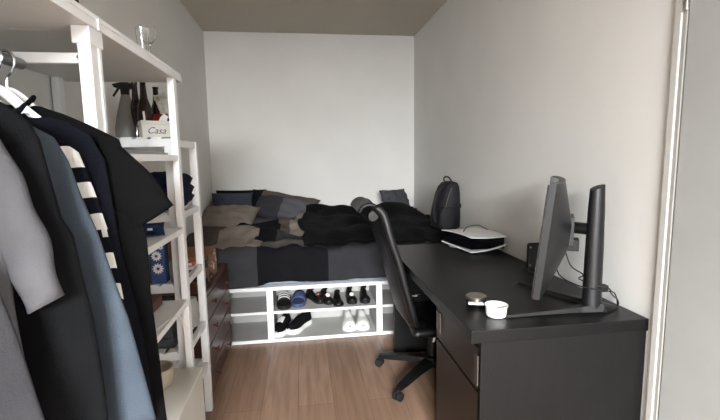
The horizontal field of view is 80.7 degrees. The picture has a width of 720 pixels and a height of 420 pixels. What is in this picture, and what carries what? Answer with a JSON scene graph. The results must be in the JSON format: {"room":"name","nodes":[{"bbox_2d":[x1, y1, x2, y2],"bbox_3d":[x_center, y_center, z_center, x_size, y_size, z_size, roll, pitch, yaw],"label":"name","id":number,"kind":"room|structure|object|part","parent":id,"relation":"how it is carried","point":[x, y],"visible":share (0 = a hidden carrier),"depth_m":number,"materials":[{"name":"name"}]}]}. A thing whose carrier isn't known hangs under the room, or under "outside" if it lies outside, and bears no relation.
{"room":"bedroom","nodes":[
{"label":"bedroom","id":0,"kind":"room"},
{"bbox_2d":[0,0,212,237],"bbox_3d":[-1.090,-0.051,0.798,0.120,2.550,7.316,-2,7,-8],"label":"wall","id":1,"kind":"structure","parent":0,"point":[178,43],"depth_m":2.92,"materials":[{"name":"paint"}]},
{"bbox_2d":[203,31,413,206],"bbox_3d":[-0.472,-0.518,4.484,2.110,2.550,0.120,-2,7,-8],"label":"wall","id":2,"kind":"structure","parent":0,"point":[327,118],"depth_m":4.36,"materials":[{"name":"paint"}]},
{"bbox_2d":[179,0,446,35],"bbox_3d":[-0.006,-1.401,0.782,2.350,0.100,7.316,-2,7,-8],"label":"ceiling","id":3,"kind":"structure","parent":0,"point":[350,17],"depth_m":3.73,"materials":[{"name":"paint"}]},
{"bbox_2d":[204,334,435,419],"bbox_3d":[0.034,1.228,1.108,2.350,0.100,7.316,-2,7,-8],"label":"floor","id":4,"kind":"structure","parent":0,"point":[331,378],"depth_m":2.47,"materials":[{"name":"brown wood"}]},
{"bbox_2d":[0,0,194,366],"bbox_3d":[-0.806,0.383,0.908,0.444,1.650,1.792,-2,7,-8],"label":"clothes rack","id":5,"kind":"object","parent":4,"relation":"on","point":[62,40],"visible":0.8,"depth_m":1.15,"materials":[{"name":"white wood"}]},
{"bbox_3d":[-0.719,-0.279,0.498,0.025,0.025,0.982,-2,7,-8],"label":"hanging rail","id":6,"kind":"part","parent":5,"relation":"part of","materials":[{"name":"silver metal"}]},
{"bbox_2d":[0,49,35,106],"bbox_3d":[-0.776,-0.225,0.939,0.346,0.254,0.008,-2,7,-8],"label":"clothes hanger","id":7,"kind":"object","parent":5,"relation":"hanging from","point":[19,94],"visible":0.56,"depth_m":0.93,"materials":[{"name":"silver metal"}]},
{"bbox_2d":[8,95,172,419],"bbox_3d":[-0.770,0.172,0.988,0.664,0.859,0.064,-2,7,-8],"label":"t-shirt","id":8,"kind":"object","parent":7,"relation":"hanging from","point":[137,196],"visible":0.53,"depth_m":0.99,"materials":[{"name":"black fabric"}]},
{"bbox_2d":[0,50,40,117],"bbox_3d":[-0.771,-0.220,0.899,0.346,0.254,0.008,-2,7,-8],"label":"clothes hanger","id":9,"kind":"object","parent":5,"relation":"hanging from","point":[15,101],"visible":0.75,"depth_m":0.90,"materials":[{"name":"white plastic"}]},
{"bbox_2d":[18,103,154,411],"bbox_3d":[-0.765,0.147,0.943,0.532,0.754,0.057,-2,7,-8],"label":"shirt","id":10,"kind":"object","parent":9,"relation":"hanging from","point":[94,163],"visible":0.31,"depth_m":0.94,"materials":[{"name":"black fabric"}]},
{"bbox_3d":[-1.115,0.309,1.675,0.025,1.617,0.037,-2,7,-8],"label":"post","id":11,"kind":"part","parent":5,"relation":"part of","materials":[{"name":"white paint"}]},
{"bbox_3d":[-0.634,0.382,1.106,0.029,1.599,0.055,-2,7,-8],"label":"post","id":12,"kind":"part","parent":5,"relation":"part of","materials":[{"name":"white paint"}]},
{"bbox_2d":[134,26,148,51],"bbox_3d":[-0.713,-0.552,1.390,0.042,0.085,0.042,-2,7,-8],"label":"drinking glass","id":13,"kind":"object","parent":5,"relation":"on","point":[142,33],"visible":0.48,"depth_m":1.38,"materials":[{"name":"clear glass"}]},
{"bbox_2d":[127,151,167,154],"bbox_3d":[-0.868,-0.180,1.358,0.350,0.008,0.450,-2,7,-8],"label":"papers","id":14,"kind":"object","parent":5,"relation":"on","point":[129,152],"visible":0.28,"depth_m":1.38,"materials":[{"name":"white paper"}]},
{"bbox_2d":[140,23,155,52],"bbox_3d":[-0.728,-0.575,1.457,0.056,0.115,0.056,-2,7,-8],"label":"goblet","id":15,"kind":"object","parent":5,"relation":"on","point":[152,34],"visible":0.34,"depth_m":1.44,"materials":[{"name":"clear glass"}]},
{"bbox_2d":[144,222,164,236],"bbox_3d":[-0.747,0.070,1.491,0.107,0.048,0.086,-2,7,-8],"label":"box","id":16,"kind":"object","parent":5,"relation":"on","point":[151,229],"visible":0.58,"depth_m":1.48,"materials":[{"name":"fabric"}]},
{"bbox_2d":[151,295,161,311],"bbox_3d":[-0.855,0.371,1.504,0.200,0.040,0.300,-2,7,-8],"label":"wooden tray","id":17,"kind":"object","parent":5,"relation":"on","point":[156,299],"visible":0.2,"depth_m":1.61,"materials":[{"name":"brown wood"}]},
{"bbox_2d":[156,316,185,336],"bbox_3d":[-0.671,0.449,1.498,0.013,0.134,0.303,-1,7,-2],"label":"cable","id":18,"kind":"object","parent":5,"relation":"hanging from","point":[174,316],"visible":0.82,"depth_m":1.54,"materials":[{"name":"white plastic"}]},
{"bbox_3d":[-0.713,0.297,1.728,0.025,1.617,0.037,-2,7,-8],"label":"post","id":19,"kind":"part","parent":5,"relation":"part of","materials":[{"name":"white paint"}]},
{"bbox_2d":[116,137,212,411],"bbox_3d":[-0.958,0.385,1.936,0.400,1.397,0.405,-2,7,-8],"label":"shelf unit","id":20,"kind":"object","parent":4,"relation":"on","point":[177,355],"visible":0.28,"depth_m":1.97,"materials":[{"name":"white paint"}]},
{"bbox_2d":[112,82,135,137],"bbox_3d":[-1.016,-0.430,1.841,0.103,0.246,0.100,-2,7,-8],"label":"spray bottle","id":21,"kind":"object","parent":20,"relation":"on","point":[124,126],"visible":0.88,"depth_m":1.81,"materials":[{"name":"plastic"}]},
{"bbox_2d":[130,82,138,136],"bbox_3d":[-0.975,-0.431,1.847,0.058,0.245,0.057,-2,7,-8],"label":"bottle","id":22,"kind":"object","parent":20,"relation":"on","point":[135,98],"visible":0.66,"depth_m":1.83,"materials":[{"name":"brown glass"}]},
{"bbox_2d":[137,82,152,132],"bbox_3d":[-0.894,-0.416,1.758,0.058,0.235,0.057,-2,7,-8],"label":"bottle","id":23,"kind":"object","parent":20,"relation":"on","point":[144,105],"visible":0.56,"depth_m":1.74,"materials":[{"name":"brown glass"}]},
{"bbox_2d":[148,254,151,282],"bbox_3d":[-0.892,0.238,1.767,0.035,0.135,0.060,-2,7,-8],"label":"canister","id":24,"kind":"object","parent":20,"relation":"on","point":[149,254],"visible":0.04,"depth_m":1.77,"materials":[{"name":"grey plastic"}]},
{"bbox_2d":[138,120,170,137],"bbox_3d":[-0.834,-0.330,1.743,0.129,0.066,0.089,-6,9,-34],"label":"box","id":25,"kind":"object","parent":20,"relation":"on","point":[147,128],"visible":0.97,"depth_m":1.70,"materials":[{"name":"white wood"}]},
{"bbox_3d":[-0.835,-0.356,1.739,0.129,0.014,0.089,-6,9,-34],"label":"lid","id":26,"kind":"part","parent":25,"relation":"part of","materials":[{"name":"white cardboard"}]},
{"bbox_2d":[153,114,168,120],"bbox_3d":[-0.856,-0.371,1.826,0.090,0.090,0.067,-2,7,-8],"label":"pouch","id":27,"kind":"object","parent":25,"relation":"in","point":[156,117],"visible":0.18,"depth_m":1.80,"materials":[{"name":"fabric"}]},
{"bbox_2d":[153,92,168,117],"bbox_3d":[-0.842,-0.430,1.830,0.093,0.159,0.084,-2,7,-8],"label":"plastic wrap","id":28,"kind":"object","parent":27,"relation":"on","point":[161,100],"visible":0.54,"depth_m":1.81,"materials":[{"name":"plastic"}]},
{"bbox_2d":[159,114,167,120],"bbox_3d":[-0.813,-0.381,1.751,0.038,0.032,0.004,-6,9,-34],"label":"paper tag","id":29,"kind":"object","parent":25,"relation":"on","point":[163,117],"visible":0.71,"depth_m":1.75,"materials":[{"name":"white paper"}]},
{"bbox_2d":[151,87,159,113],"bbox_3d":[-0.884,-0.421,1.845,0.058,0.222,0.057,-2,7,-8],"label":"bottle","id":30,"kind":"object","parent":20,"relation":"on","point":[155,110],"visible":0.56,"depth_m":1.82,"materials":[{"name":"black glass"}]},
{"bbox_3d":[-0.968,-0.289,1.853,0.392,0.038,0.397,-2,7,-8],"label":"slatted shelf","id":31,"kind":"part","parent":20,"relation":"part of","materials":[{"name":"white paint"}]},
{"bbox_2d":[150,243,169,283],"bbox_3d":[-0.836,0.219,1.771,0.055,0.170,0.063,-2,7,-8],"label":"box","id":32,"kind":"object","parent":20,"relation":"on","point":[160,270],"visible":0.7,"depth_m":1.75,"materials":[{"name":"blue cardboard"}]},
{"bbox_2d":[158,296,177,350],"bbox_3d":[-0.908,0.514,1.941,0.220,0.182,0.300,-2,7,-8],"label":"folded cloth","id":33,"kind":"object","parent":20,"relation":"on","point":[169,340],"visible":0.14,"depth_m":1.82,"materials":[{"name":"black fabric"}]},
{"bbox_2d":[168,241,173,281],"bbox_3d":[-0.794,0.209,1.825,0.023,0.175,0.106,-2,7,-8],"label":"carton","id":34,"kind":"object","parent":20,"relation":"on","point":[169,243],"visible":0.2,"depth_m":1.77,"materials":[{"name":"brown cardboard"}]},
{"bbox_3d":[-0.795,0.164,1.820,0.023,0.085,0.106,-2,7,-8],"label":"lid","id":35,"kind":"part","parent":34,"relation":"part of","materials":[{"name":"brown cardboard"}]},
{"bbox_2d":[151,171,193,209],"bbox_3d":[-0.890,-0.086,1.901,0.212,0.174,0.320,-2,7,-8],"label":"trousers","id":36,"kind":"object","parent":20,"relation":"on","point":[160,177],"visible":0.19,"depth_m":1.93,"materials":[{"name":"blue fabric"}]},
{"bbox_3d":[-0.964,0.013,1.890,0.392,0.038,0.397,-2,7,-8],"label":"slatted shelf","id":37,"kind":"part","parent":20,"relation":"part of","materials":[{"name":"white paint"}]},
{"bbox_3d":[-0.751,0.405,1.778,0.034,1.391,0.034,-2,7,-8],"label":"post","id":38,"kind":"part","parent":20,"relation":"part of","materials":[{"name":"white paint"}]},
{"bbox_3d":[-0.959,0.306,1.926,0.392,0.038,0.397,-2,7,-8],"label":"slatted shelf","id":39,"kind":"part","parent":20,"relation":"part of","materials":[{"name":"white paint"}]},
{"bbox_3d":[-0.955,0.599,1.963,0.392,0.038,0.397,-2,7,-8],"label":"slatted shelf","id":40,"kind":"part","parent":20,"relation":"part of","materials":[{"name":"white paint"}]},
{"bbox_3d":[-0.951,0.816,1.990,0.392,0.034,0.397,-2,7,-8],"label":"slatted shelf","id":41,"kind":"part","parent":20,"relation":"part of","materials":[{"name":"white paint"}]},
{"bbox_2d":[188,260,195,265],"bbox_3d":[-0.824,0.259,2.053,0.045,0.020,0.042,-2,7,-8],"label":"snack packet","id":42,"kind":"object","parent":20,"relation":"on","point":[190,263],"visible":0.56,"depth_m":2.04,"materials":[{"name":"plastic"}]},
{"bbox_2d":[190,296,199,327],"bbox_3d":[-0.820,0.495,2.062,0.066,0.140,0.066,-2,7,-8],"label":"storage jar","id":43,"kind":"object","parent":20,"relation":"on","point":[194,303],"visible":0.53,"depth_m":2.04,"materials":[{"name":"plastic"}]},
{"bbox_3d":[-0.802,0.360,2.143,0.034,1.391,0.034,-2,7,-8],"label":"post","id":44,"kind":"part","parent":20,"relation":"part of","materials":[{"name":"white paint"}]},
{"bbox_2d":[163,366,205,419],"bbox_3d":[-0.705,0.909,1.501,0.196,0.457,0.553,-2,7,-8],"label":"storage box","id":45,"kind":"object","parent":4,"relation":"on","point":[184,398],"visible":0.52,"depth_m":1.60,"materials":[{"name":"beige paper"}]},
{"bbox_2d":[160,360,173,389],"bbox_3d":[-0.765,0.629,1.599,0.120,0.075,0.120,-2,7,-8],"label":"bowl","id":46,"kind":"object","parent":45,"relation":"on","point":[167,368],"visible":0.41,"depth_m":1.59,"materials":[{"name":"beige ceramic"}]},
{"bbox_2d":[151,263,231,401],"bbox_3d":[-1.027,0.704,2.568,0.416,0.611,0.704,-2,7,-8],"label":"dresser","id":47,"kind":"object","parent":4,"relation":"on","point":[217,289],"visible":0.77,"depth_m":2.48,"materials":[{"name":"red wood"}]},
{"bbox_2d":[168,246,216,284],"bbox_3d":[-0.991,0.323,2.491,0.243,0.162,0.278,-2,7,-8],"label":"box","id":48,"kind":"object","parent":47,"relation":"on","point":[210,259],"visible":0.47,"depth_m":2.45,"materials":[{"name":"brown cardboard"}]},
{"bbox_3d":[-0.992,0.245,2.481,0.243,0.005,0.278,-2,7,-8],"label":"lid","id":49,"kind":"part","parent":48,"relation":"part of","materials":[{"name":"brown cardboard"}]},
{"bbox_3d":[-0.861,0.488,2.564,0.018,0.133,0.676,-2,7,-8],"label":"drawer","id":50,"kind":"part","parent":47,"relation":"part of","materials":[{"name":"red wood"}]},
{"bbox_3d":[-0.859,0.626,2.582,0.018,0.133,0.676,-2,7,-8],"label":"drawer","id":51,"kind":"part","parent":47,"relation":"part of","materials":[{"name":"red wood"}]},
{"bbox_3d":[-0.857,0.764,2.599,0.018,0.133,0.676,-2,7,-8],"label":"drawer","id":52,"kind":"part","parent":47,"relation":"part of","materials":[{"name":"red wood"}]},
{"bbox_3d":[-0.855,0.902,2.616,0.018,0.133,0.676,-2,7,-8],"label":"drawer","id":53,"kind":"part","parent":47,"relation":"part of","materials":[{"name":"red wood"}]},
{"bbox_2d":[229,279,392,344],"bbox_3d":[-0.343,0.643,3.796,2.085,0.408,1.514,-2,7,-8],"label":"shoe rack","id":54,"kind":"object","parent":4,"relation":"on","point":[255,314],"visible":0.26,"depth_m":3.13,"materials":[{"name":"white paint"}]},
{"bbox_3d":[-0.661,0.622,3.171,0.046,0.153,0.354,-2,7,-8],"label":"upright panel","id":55,"kind":"part","parent":54,"relation":"part of","materials":[{"name":"white wood"}]},
{"bbox_3d":[-0.658,0.809,3.194,0.046,0.186,0.354,-2,7,-8],"label":"upright panel","id":56,"kind":"part","parent":54,"relation":"part of","materials":[{"name":"white wood"}]},
{"bbox_2d":[275,313,290,337],"bbox_3d":[-0.585,0.831,3.178,0.108,0.144,0.270,0,7,9],"label":"sneaker","id":57,"kind":"object","parent":54,"relation":"on","point":[284,320],"visible":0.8,"depth_m":3.12,"materials":[{"name":"black fabric"}]},
{"bbox_2d":[276,291,291,309],"bbox_3d":[-0.565,0.650,3.154,0.116,0.099,0.261,-2,7,-8],"label":"sandal","id":58,"kind":"object","parent":54,"relation":"on","point":[283,301],"visible":1,"depth_m":3.09,"materials":[{"name":"black rubber"}]},
{"bbox_2d":[292,290,305,307],"bbox_3d":[-0.457,0.646,3.198,0.104,0.094,0.260,-1,7,-2],"label":"sandal","id":59,"kind":"object","parent":54,"relation":"on","point":[299,296],"visible":0.95,"depth_m":3.13,"materials":[{"name":"blue plastic"}]},
{"bbox_2d":[287,312,311,334],"bbox_3d":[-0.459,0.825,3.215,0.108,0.144,0.270,3,8,28],"label":"sneaker","id":60,"kind":"object","parent":54,"relation":"on","point":[303,320],"visible":0.85,"depth_m":3.17,"materials":[{"name":"black fabric"}]},
{"bbox_3d":[-0.290,0.702,3.417,2.085,0.383,0.012,-2,7,-8],"label":"panel","id":61,"kind":"part","parent":54,"relation":"part of","materials":[{"name":"white wood"}]},
{"bbox_2d":[306,288,323,303],"bbox_3d":[-0.346,0.636,3.233,0.078,0.102,0.235,-6,9,-36],"label":"shoe","id":62,"kind":"object","parent":54,"relation":"on","point":[316,298],"visible":0.96,"depth_m":3.19,"materials":[{"name":"black leather"}]},
{"bbox_2d":[264,278,386,284],"bbox_3d":[-0.349,0.327,3.768,2.075,0.224,1.483,-2,7,-8],"label":"mattress","id":63,"kind":"object","parent":54,"relation":"on","point":[286,282],"visible":0.02,"depth_m":3.04,"materials":[{"name":"white fabric"}]},
{"bbox_2d":[202,205,260,226],"bbox_3d":[-1.195,0.080,3.831,0.520,0.233,0.410,-1,7,-1],"label":"pillow","id":64,"kind":"object","parent":63,"relation":"on","point":[222,215],"visible":0.66,"depth_m":3.75,"materials":[{"name":"beige fabric"}]},
{"bbox_2d":[216,189,265,193],"bbox_3d":[-1.199,-0.087,4.271,0.503,0.229,0.143,-2,7,-8],"label":"pillow","id":65,"kind":"object","parent":63,"relation":"on","point":[217,191],"visible":0.11,"depth_m":4.26,"materials":[{"name":"black fabric"}]},
{"bbox_2d":[252,189,319,217],"bbox_3d":[-0.781,-0.032,4.180,0.743,0.331,0.283,0,7,10],"label":"pillow","id":66,"kind":"object","parent":63,"relation":"on","point":[273,204],"visible":0.71,"depth_m":4.11,"materials":[{"name":"grey fabric"}]},
{"bbox_2d":[186,213,443,288],"bbox_3d":[-0.335,0.251,3.647,2.070,0.378,1.432,-2,7,-8],"label":"duvet","id":67,"kind":"object","parent":63,"relation":"on","point":[266,250],"visible":0.34,"depth_m":2.97,"materials":[{"name":"grey fabric"}]},
{"bbox_2d":[212,192,252,205],"bbox_3d":[-1.236,-0.056,4.101,0.404,0.216,0.163,-2,7,-8],"label":"pillow","id":68,"kind":"object","parent":67,"relation":"on","point":[218,199],"visible":0.51,"depth_m":4.07,"materials":[{"name":"fabric"}]},
{"bbox_2d":[297,202,449,246],"bbox_3d":[0.064,0.057,3.747,1.228,0.214,1.517,-2,7,-8],"label":"blanket","id":69,"kind":"object","parent":67,"relation":"on","point":[321,224],"visible":0.74,"depth_m":3.44,"materials":[{"name":"black fabric"}]},
{"bbox_2d":[379,189,410,206],"bbox_3d":[0.362,-0.101,4.306,0.340,0.221,0.161,-6,9,-36],"label":"cushion","id":70,"kind":"object","parent":69,"relation":"on","point":[399,195],"visible":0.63,"depth_m":4.26,"materials":[{"name":"grey fabric"}]},
{"bbox_2d":[430,176,460,228],"bbox_3d":[0.651,-0.062,3.252,0.234,0.399,0.295,-2,7,-8],"label":"backpack","id":71,"kind":"object","parent":69,"relation":"on","point":[445,210],"visible":1,"depth_m":3.15,"materials":[{"name":"black fabric"}]},
{"bbox_2d":[320,288,333,304],"bbox_3d":[-0.259,0.635,3.224,0.078,0.102,0.235,-3,7,-19],"label":"shoe","id":72,"kind":"object","parent":54,"relation":"on","point":[328,300],"visible":0.95,"depth_m":3.16,"materials":[{"name":"black leather"}]},
{"bbox_2d":[333,289,343,306],"bbox_3d":[-0.169,0.643,3.192,0.078,0.092,0.235,-2,7,-8],"label":"shoe","id":73,"kind":"object","parent":54,"relation":"on","point":[338,302],"visible":0.99,"depth_m":3.13,"materials":[{"name":"black leather"}]},
{"bbox_2d":[342,309,355,331],"bbox_3d":[-0.091,0.814,3.259,0.108,0.144,0.260,-2,7,-8],"label":"sneaker","id":74,"kind":"object","parent":54,"relation":"on","point":[348,323],"visible":0.85,"depth_m":3.17,"materials":[{"name":"white fabric"}]},
{"bbox_2d":[345,286,356,304],"bbox_3d":[-0.070,0.629,3.229,0.078,0.106,0.236,-2,7,-8],"label":"shoe","id":75,"kind":"object","parent":54,"relation":"on","point":[351,299],"visible":1,"depth_m":3.16,"materials":[{"name":"black leather"}]},
{"bbox_2d":[356,308,369,330],"bbox_3d":[0.010,0.810,3.272,0.108,0.144,0.261,-2,7,-8],"label":"sneaker","id":76,"kind":"object","parent":54,"relation":"on","point":[362,323],"visible":0.86,"depth_m":3.18,"materials":[{"name":"white fabric"}]},
{"bbox_2d":[360,285,369,303],"bbox_3d":[0.028,0.626,3.242,0.078,0.106,0.236,-2,7,-8],"label":"shoe","id":77,"kind":"object","parent":54,"relation":"on","point":[364,298],"visible":0.99,"depth_m":3.17,"materials":[{"name":"black leather"}]},
{"bbox_3d":[0.117,0.598,3.274,0.044,0.153,0.354,-2,7,-8],"label":"upright panel","id":78,"kind":"part","parent":54,"relation":"part of","materials":[{"name":"white wood"}]},
{"bbox_3d":[0.120,0.785,3.298,0.044,0.186,0.354,-2,7,-8],"label":"upright panel","id":79,"kind":"part","parent":54,"relation":"part of","materials":[{"name":"white wood"}]},
{"bbox_2d":[350,197,437,401],"bbox_3d":[0.376,0.463,2.469,0.809,1.068,0.693,-2,7,-8],"label":"office chair","id":80,"kind":"object","parent":4,"relation":"on","point":[420,318],"visible":0.74,"depth_m":2.32,"materials":[{"name":"black plastic"}]},
{"bbox_3d":[0.136,0.291,2.454,0.340,0.715,0.456,-2,7,-8],"label":"backrest","id":81,"kind":"part","parent":80,"relation":"part of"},
{"bbox_3d":[0.262,0.897,2.597,0.305,0.065,0.060,2,8,24],"label":"leg","id":82,"kind":"part","parent":80,"relation":"part of","materials":[{"name":"black plastic"}]},
{"bbox_3d":[0.307,0.922,2.388,0.060,0.065,0.305,5,9,42],"label":"leg","id":83,"kind":"part","parent":80,"relation":"part of","materials":[{"name":"black plastic"}]},
{"bbox_3d":[0.488,0.648,2.546,0.470,0.078,0.470,-2,7,-8],"label":"seat","id":84,"kind":"part","parent":80,"relation":"part of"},
{"bbox_3d":[0.520,0.921,2.366,0.060,0.065,0.305,-5,8,-30],"label":"leg","id":85,"kind":"part","parent":80,"relation":"part of","materials":[{"name":"black plastic"}]},
{"bbox_2d":[393,243,648,419],"bbox_3d":[0.601,0.669,2.175,0.650,0.729,1.404,-2,7,-8],"label":"desk","id":86,"kind":"object","parent":4,"relation":"on","point":[583,365],"visible":0.84,"depth_m":1.50,"materials":[{"name":"black wood"}]},
{"bbox_3d":[0.527,0.608,2.851,0.613,0.685,0.030,-2,7,-8],"label":"panel","id":87,"kind":"part","parent":86,"relation":"part of","materials":[{"name":"black wood"}]},
{"bbox_3d":[0.345,0.488,1.853,0.005,0.087,0.055,-2,7,-8],"label":"handle","id":88,"kind":"part","parent":86,"relation":"part of","materials":[{"name":"silver metal"}]},
{"bbox_3d":[0.388,0.835,1.703,0.018,0.464,0.465,-2,7,-8],"label":"drawer","id":89,"kind":"part","parent":86,"relation":"part of","materials":[{"name":"black wood"}]},
{"bbox_3d":[0.383,0.519,1.664,0.018,0.151,0.465,-2,7,-8],"label":"drawer","id":90,"kind":"part","parent":86,"relation":"part of","materials":[{"name":"black wood"}]},
{"bbox_2d":[441,227,506,252],"bbox_3d":[0.703,0.187,2.634,0.249,0.110,0.344,-3,7,-18],"label":"game console","id":91,"kind":"object","parent":86,"relation":"on","point":[474,239],"visible":0.99,"depth_m":2.53,"materials":[{"name":"white plastic"}]},
{"bbox_2d":[465,292,486,306],"bbox_3d":[0.456,0.350,1.661,0.082,0.034,0.082,-2,7,-8],"label":"tin","id":92,"kind":"object","parent":86,"relation":"on","point":[472,296],"visible":0.94,"depth_m":1.64,"materials":[{"name":"metal"}]},
{"bbox_3d":[0.455,0.341,1.660,0.082,0.015,0.082,-2,7,-8],"label":"lid","id":93,"kind":"part","parent":92,"relation":"part of","materials":[{"name":"metal"}]},
{"bbox_3d":[0.400,0.548,1.457,0.005,0.110,0.030,-2,7,-8],"label":"handle","id":94,"kind":"part","parent":86,"relation":"part of","materials":[{"name":"silver metal"}]},
{"bbox_2d":[468,301,507,318],"bbox_3d":[0.465,0.361,1.530,0.135,0.042,0.082,-1,7,0],"label":"measuring cup","id":95,"kind":"object","parent":86,"relation":"on","point":[494,309],"visible":1,"depth_m":1.52,"materials":[{"name":"white plastic"}]},
{"bbox_3d":[0.425,0.342,1.554,0.054,0.005,0.022,0,7,8],"label":"handle","id":96,"kind":"part","parent":95,"relation":"part of","materials":[{"name":"white plastic"}]},
{"bbox_2d":[484,301,507,318],"bbox_3d":[0.491,0.361,1.530,0.082,0.042,0.082,-2,7,-8],"label":"bowl","id":97,"kind":"object","parent":95,"relation":"attached to","point":[494,309],"depth_m":1.51,"materials":[{"name":"white ceramic"}]},
{"bbox_2d":[524,242,538,272],"bbox_3d":[0.875,0.235,2.104,0.096,0.139,0.065,-2,7,-8],"label":"speaker","id":98,"kind":"object","parent":86,"relation":"on","point":[532,248],"visible":0.5,"depth_m":2.11,"materials":[{"name":"black plastic"}]},
{"bbox_2d":[505,176,615,317],"bbox_3d":[0.714,0.121,1.653,0.514,0.481,0.411,-4,8,-26],"label":"monitor","id":99,"kind":"object","parent":86,"relation":"on","point":[559,226],"visible":1,"depth_m":1.53,"materials":[{"name":"grey plastic"}]},
{"bbox_3d":[0.800,0.075,1.618,0.028,0.110,0.120,2,8,25],"label":"mount plate","id":100,"kind":"part","parent":99,"relation":"part of","materials":[{"name":"grey plastic"}]},
{"bbox_3d":[0.836,0.069,1.581,0.044,0.044,0.079,-7,9,-39],"label":"arm","id":101,"kind":"part","parent":99,"relation":"part of","materials":[{"name":"black plastic"}]},
{"bbox_2d":[556,270,610,291],"bbox_3d":[0.824,0.244,1.615,0.071,0.099,0.223,-6,9,-36],"label":"cable","id":102,"kind":"object","parent":99,"relation":"hanging from","point":[556,270],"visible":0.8,"depth_m":1.57,"materials":[{"name":"black rubber"}]},
{"bbox_2d":[566,253,609,289],"bbox_3d":[0.851,0.225,1.606,0.044,0.118,0.178,-5,8,-29],"label":"cable","id":103,"kind":"object","parent":99,"relation":"attached to","point":[566,253],"visible":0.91,"depth_m":1.64,"materials":[{"name":"black rubber"}]},
{"bbox_3d":[0.712,0.772,1.508,0.613,0.685,0.022,-2,7,-8],"label":"panel","id":104,"kind":"part","parent":86,"relation":"part of","materials":[{"name":"black wood"}]},
{"bbox_2d":[414,0,675,419],"bbox_3d":[1.119,-0.121,1.093,0.120,2.550,7.316,-2,7,-8],"label":"wall","id":105,"kind":"structure","parent":0,"point":[511,96],"depth_m":2.03,"materials":[{"name":"paint"}]},
{"bbox_2d":[645,0,719,419],"bbox_3d":[1.095,0.108,0.988,0.070,2.120,0.902,-2,7,-8],"label":"door","id":106,"kind":"structure","parent":105,"relation":"in","point":[684,362],"depth_m":1.32,"materials":[{"name":"paint"}]},
{"bbox_3d":[-0.756,-0.187,0.793,0.346,0.294,0.008,-2,7,-8],"label":"clothes hanger","id":107,"kind":"object","parent":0,"visible":0},
{"bbox_2d":[32,126,155,419],"bbox_3d":[-0.751,0.135,0.833,0.616,0.664,0.066,-2,7,-9],"label":"shirt","id":108,"kind":"object","parent":107,"relation":"hanging from","point":[128,397],"visible":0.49,"depth_m":0.85,"materials":[{"name":"blue fabric"}]},
{"bbox_3d":[-0.742,-0.174,0.690,0.346,0.294,0.008,-2,7,-8],"label":"clothes hanger","id":109,"kind":"object","parent":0,"visible":0},
{"bbox_2d":[0,102,108,419],"bbox_3d":[-0.736,0.166,0.731,0.516,0.732,0.066,-2,7,-8],"label":"jacket","id":110,"kind":"object","parent":109,"relation":"hanging from","point":[59,341],"visible":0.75,"depth_m":0.74,"materials":[{"name":"black fabric"}]},
{"bbox_3d":[-0.765,-0.204,0.861,0.346,0.276,0.008,-2,7,-8],"label":"clothes hanger","id":111,"kind":"object","parent":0,"visible":0},
{"bbox_2d":[15,108,124,306],"bbox_3d":[-0.761,0.096,0.900,0.492,0.612,0.057,-2,7,-8],"label":"sweater","id":112,"kind":"object","parent":111,"relation":"hanging from","point":[83,181],"visible":0.2,"depth_m":0.91,"materials":[{"name":"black fabric"}]},
{"bbox_3d":[-0.724,-0.159,0.560,0.346,0.294,0.008,-2,7,-8],"label":"clothes hanger","id":113,"kind":"object","parent":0,"visible":0},
{"bbox_2d":[0,295,43,419],"bbox_3d":[-0.720,0.115,0.594,0.466,0.627,0.055,-2,7,-8],"label":"sweater","id":114,"kind":"object","parent":113,"relation":"hanging from","point":[18,396],"visible":1,"depth_m":0.64,"materials":[{"name":"grey fabric"}]},
{"bbox_3d":[-0.731,-0.165,0.612,0.346,0.294,0.008,-2,7,-8],"label":"clothes hanger","id":115,"kind":"object","parent":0,"visible":0},
{"bbox_2d":[0,139,64,356],"bbox_3d":[-0.727,0.094,0.646,0.494,0.596,0.065,-2,7,-8],"label":"t-shirt","id":116,"kind":"object","parent":115,"relation":"hanging from","point":[26,249],"visible":0.81,"depth_m":0.66,"materials":[{"name":"grey fabric"}]}
]}

